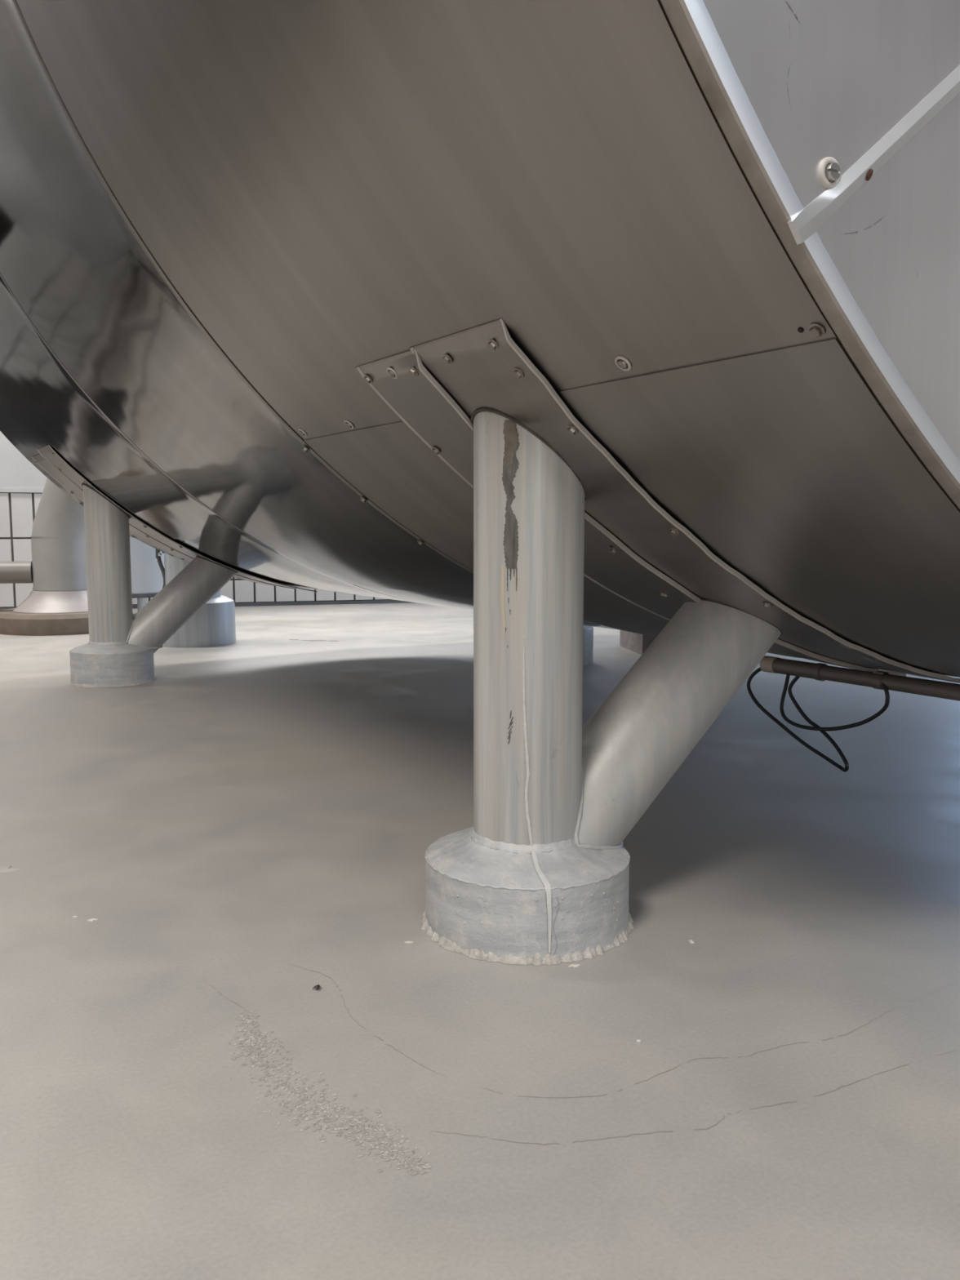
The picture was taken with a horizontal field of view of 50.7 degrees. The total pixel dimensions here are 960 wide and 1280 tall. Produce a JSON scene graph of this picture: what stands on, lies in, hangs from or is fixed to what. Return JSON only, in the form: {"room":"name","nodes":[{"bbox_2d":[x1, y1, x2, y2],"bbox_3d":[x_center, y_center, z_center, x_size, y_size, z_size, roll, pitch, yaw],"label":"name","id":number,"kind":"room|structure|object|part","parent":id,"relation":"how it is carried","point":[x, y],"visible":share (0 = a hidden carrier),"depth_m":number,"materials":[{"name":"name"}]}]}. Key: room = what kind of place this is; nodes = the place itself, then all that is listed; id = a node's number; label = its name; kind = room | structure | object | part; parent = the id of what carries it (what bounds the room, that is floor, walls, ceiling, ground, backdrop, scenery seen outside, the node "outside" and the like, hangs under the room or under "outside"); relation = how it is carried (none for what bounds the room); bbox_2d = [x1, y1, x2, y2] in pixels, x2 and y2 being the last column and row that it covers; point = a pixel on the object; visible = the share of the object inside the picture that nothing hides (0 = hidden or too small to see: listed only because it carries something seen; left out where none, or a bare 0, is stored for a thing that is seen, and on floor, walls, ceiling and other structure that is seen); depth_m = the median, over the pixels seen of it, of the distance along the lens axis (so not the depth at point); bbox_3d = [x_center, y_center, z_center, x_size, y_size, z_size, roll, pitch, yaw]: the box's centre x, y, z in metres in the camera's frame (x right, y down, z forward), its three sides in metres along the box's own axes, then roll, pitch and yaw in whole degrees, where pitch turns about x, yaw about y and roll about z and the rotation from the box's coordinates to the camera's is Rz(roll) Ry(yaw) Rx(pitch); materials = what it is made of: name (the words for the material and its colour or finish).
{"room":"industrial rooftop","nodes":[
{"label":"industrial rooftop","id":0,"kind":"room"},
{"bbox_2d":[0,431,392,607],"bbox_3d":[-3.080,-2.394,5.341,13.000,4.500,0.222,-2,7,-16],"label":"wall","id":1,"kind":"structure","parent":0,"point":[22,485],"depth_m":5.59,"materials":[{"name":"white tile"}]},
{"bbox_2d":[0,600,411,610],"bbox_3d":[-3.054,-0.157,5.495,13.000,0.020,0.018,-2,7,-16],"label":"baseboard","id":2,"kind":"structure","parent":1,"relation":"attached to","point":[359,602],"depth_m":6.07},
{"bbox_2d":[0,602,959,1279],"bbox_3d":[-0.550,0.397,1.500,12.505,0.201,13.039,-4,7,-32],"label":"floor","id":3,"kind":"structure","parent":0,"point":[248,827],"depth_m":1.00,"materials":[{"name":"grey concrete"}]},
{"bbox_2d":[0,865,20,873],"bbox_3d":[-0.646,0.310,1.370,0.043,0.001,0.034,-4,7,-32],"label":"flake","id":4,"kind":"object","parent":3,"relation":"on","point":[4,868],"visible":1,"depth_m":1.37,"materials":[{"name":"white paint"}]},
{"bbox_2d":[0,478,88,635],"bbox_3d":[-1.799,-2.289,4.401,0.786,4.500,0.642,-4,7,-32],"label":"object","id":5,"kind":"object","parent":3,"relation":"on","point":[56,604],"visible":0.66,"depth_m":4.47,"materials":[{"name":"grey metal"}]},
{"bbox_2d":[0,561,32,582],"bbox_3d":[-4.035,-0.137,3.997,4.200,0.310,0.096,-2,7,-16],"label":"horizontal pipe","id":6,"kind":"object","parent":5,"relation":"attached to","point":[10,571],"visible":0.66,"depth_m":4.51,"materials":[{"name":"grey metal"}]},
{"bbox_2d":[87,918,97,921],"bbox_3d":[-0.457,0.330,1.193,0.007,0.001,0.011,6,9,44],"label":"flake","id":7,"kind":"object","parent":3,"relation":"on","point":[91,919],"visible":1,"depth_m":1.19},
{"bbox_2d":[129,536,164,611],"bbox_3d":[-1.786,-0.930,5.117,0.536,1.640,0.536,-4,7,-32],"label":"vessel","id":8,"kind":"object","parent":3,"relation":"on","point":[147,580],"visible":0.06,"depth_m":4.96,"materials":[{"name":"silver metal"}]},
{"bbox_3d":[-1.681,-0.158,5.032,0.040,0.125,0.039,-4,7,-32],"label":"leg","id":9,"kind":"part","parent":8,"relation":"part of","materials":[{"name":"silver metal"}]},
{"bbox_2d":[155,548,235,647],"bbox_3d":[-1.146,-2.225,3.822,0.322,4.500,0.322,-4,7,-32],"label":"support leg","id":10,"kind":"object","parent":3,"relation":"on","point":[213,624],"visible":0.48,"depth_m":3.94,"materials":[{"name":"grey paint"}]},
{"bbox_2d":[302,640,326,641],"bbox_3d":[-0.680,0.002,4.147,0.107,0.001,0.047,-1,6,-11],"label":"flake","id":11,"kind":"object","parent":3,"relation":"on","point":[303,640],"depth_m":4.14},
{"bbox_2d":[312,984,322,989],"bbox_3d":[-0.163,0.348,1.015,0.009,0.004,0.009,2,7,21],"label":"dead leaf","id":12,"kind":"object","parent":3,"relation":"on","point":[317,986],"visible":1,"depth_m":1.01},
{"bbox_2d":[0,0,959,965],"bbox_3d":[0.240,-1.353,2.389,2.853,3.082,3.120,-4,7,-32],"label":"storage tank","id":13,"kind":"object","parent":3,"relation":"on","point":[550,322],"visible":1,"depth_m":1.05,"materials":[{"name":"silver metal"}]},
{"bbox_3d":[-1.104,-0.215,3.011,0.125,0.492,0.125,-4,7,-32],"label":"support leg","id":14,"kind":"part","parent":13,"relation":"part of","materials":[{"name":"silver metal"}]},
{"bbox_2d":[297,428,306,436],"bbox_3d":[-0.264,-0.308,1.506,0.016,0.002,0.016,45,-18,-28],"label":"washer","id":15,"kind":"object","parent":13,"relation":"in","point":[299,429],"depth_m":1.50,"materials":[{"name":"silver metal"}]},
{"bbox_2d":[343,420,354,429],"bbox_3d":[-0.178,-0.291,1.371,0.016,0.002,0.016,44,-18,-28],"label":"washer","id":16,"kind":"object","parent":13,"relation":"in","point":[344,421],"depth_m":1.37,"materials":[{"name":"silver metal"}]},
{"bbox_2d":[386,367,397,378],"bbox_3d":[-0.100,-0.303,1.153,0.016,0.002,0.016,47,-19,-27],"label":"washer","id":17,"kind":"object","parent":13,"relation":"in","point":[388,368],"depth_m":1.15,"materials":[{"name":"silver metal"}]},
{"bbox_3d":[0.055,-0.002,1.157,0.125,0.506,0.125,-4,7,-32],"label":"support leg","id":18,"kind":"part","parent":13,"relation":"part of","materials":[{"name":"silver metal"}]},
{"bbox_2d":[614,355,631,371],"bbox_3d":[0.124,-0.240,0.881,0.016,0.002,0.016,45,-18,-28],"label":"washer","id":19,"kind":"object","parent":13,"relation":"in","point":[617,357],"depth_m":0.88,"materials":[{"name":"silver metal"}]},
{"bbox_3d":[1.059,-1.321,1.066,2.844,2.844,0.004,-4,7,-32],"label":"edge trim","id":20,"kind":"part","parent":13,"relation":"part of","materials":[{"name":"silver metal"}]},
{"bbox_2d":[817,156,840,188],"bbox_3d":[0.227,-0.302,0.655,0.020,0.020,0.002,-4,7,-32],"label":"washer","id":21,"kind":"object","parent":13,"relation":"in","point":[828,167],"depth_m":0.65,"materials":[{"name":"plastic"}]},
{"bbox_2d":[760,655,959,701],"bbox_3d":[0.626,0.063,1.377,0.026,0.036,0.693,-4,7,-32],"label":"cable conduit","id":22,"kind":"object","parent":13,"relation":"attached to","point":[819,671],"visible":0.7,"depth_m":1.47,"materials":[{"name":"grey metal"}]},
{"bbox_2d":[746,667,848,772],"bbox_3d":[0.497,0.115,1.590,0.014,0.148,0.207,-4,7,-32],"label":"cable","id":23,"kind":"object","parent":22,"relation":"hanging from","point":[794,680],"visible":0.96,"depth_m":1.58,"materials":[{"name":"black rubber"}]},
{"bbox_2d":[779,673,889,731],"bbox_3d":[0.529,0.095,1.522,0.012,0.094,0.200,-4,7,-32],"label":"cable","id":24,"kind":"object","parent":22,"relation":"hanging from","point":[885,707],"visible":1,"depth_m":1.52,"materials":[{"name":"black rubber"}]},
{"bbox_2d":[866,168,873,180],"bbox_3d":[0.258,-0.308,0.671,0.001,0.007,0.007,34,67,28],"label":"hole","id":25,"kind":"object","parent":13,"relation":"attached to","point":[869,174],"depth_m":0.67,"materials":[{"name":"brown metal"}]},
{"bbox_2d":[568,964,580,967],"bbox_3d":[0.100,0.344,1.069,0.014,0.001,0.005,0,6,0],"label":"flake","id":26,"kind":"object","parent":3,"relation":"on","point":[571,965],"visible":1,"depth_m":1.07,"materials":[{"name":"white paint"}]},
{"bbox_2d":[619,630,656,654],"bbox_3d":[0.717,-0.052,3.829,0.300,0.178,0.300,-1,6,-8],"label":"stone block","id":27,"kind":"object","parent":3,"relation":"on","point":[638,643],"visible":0.05,"depth_m":3.75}
]}

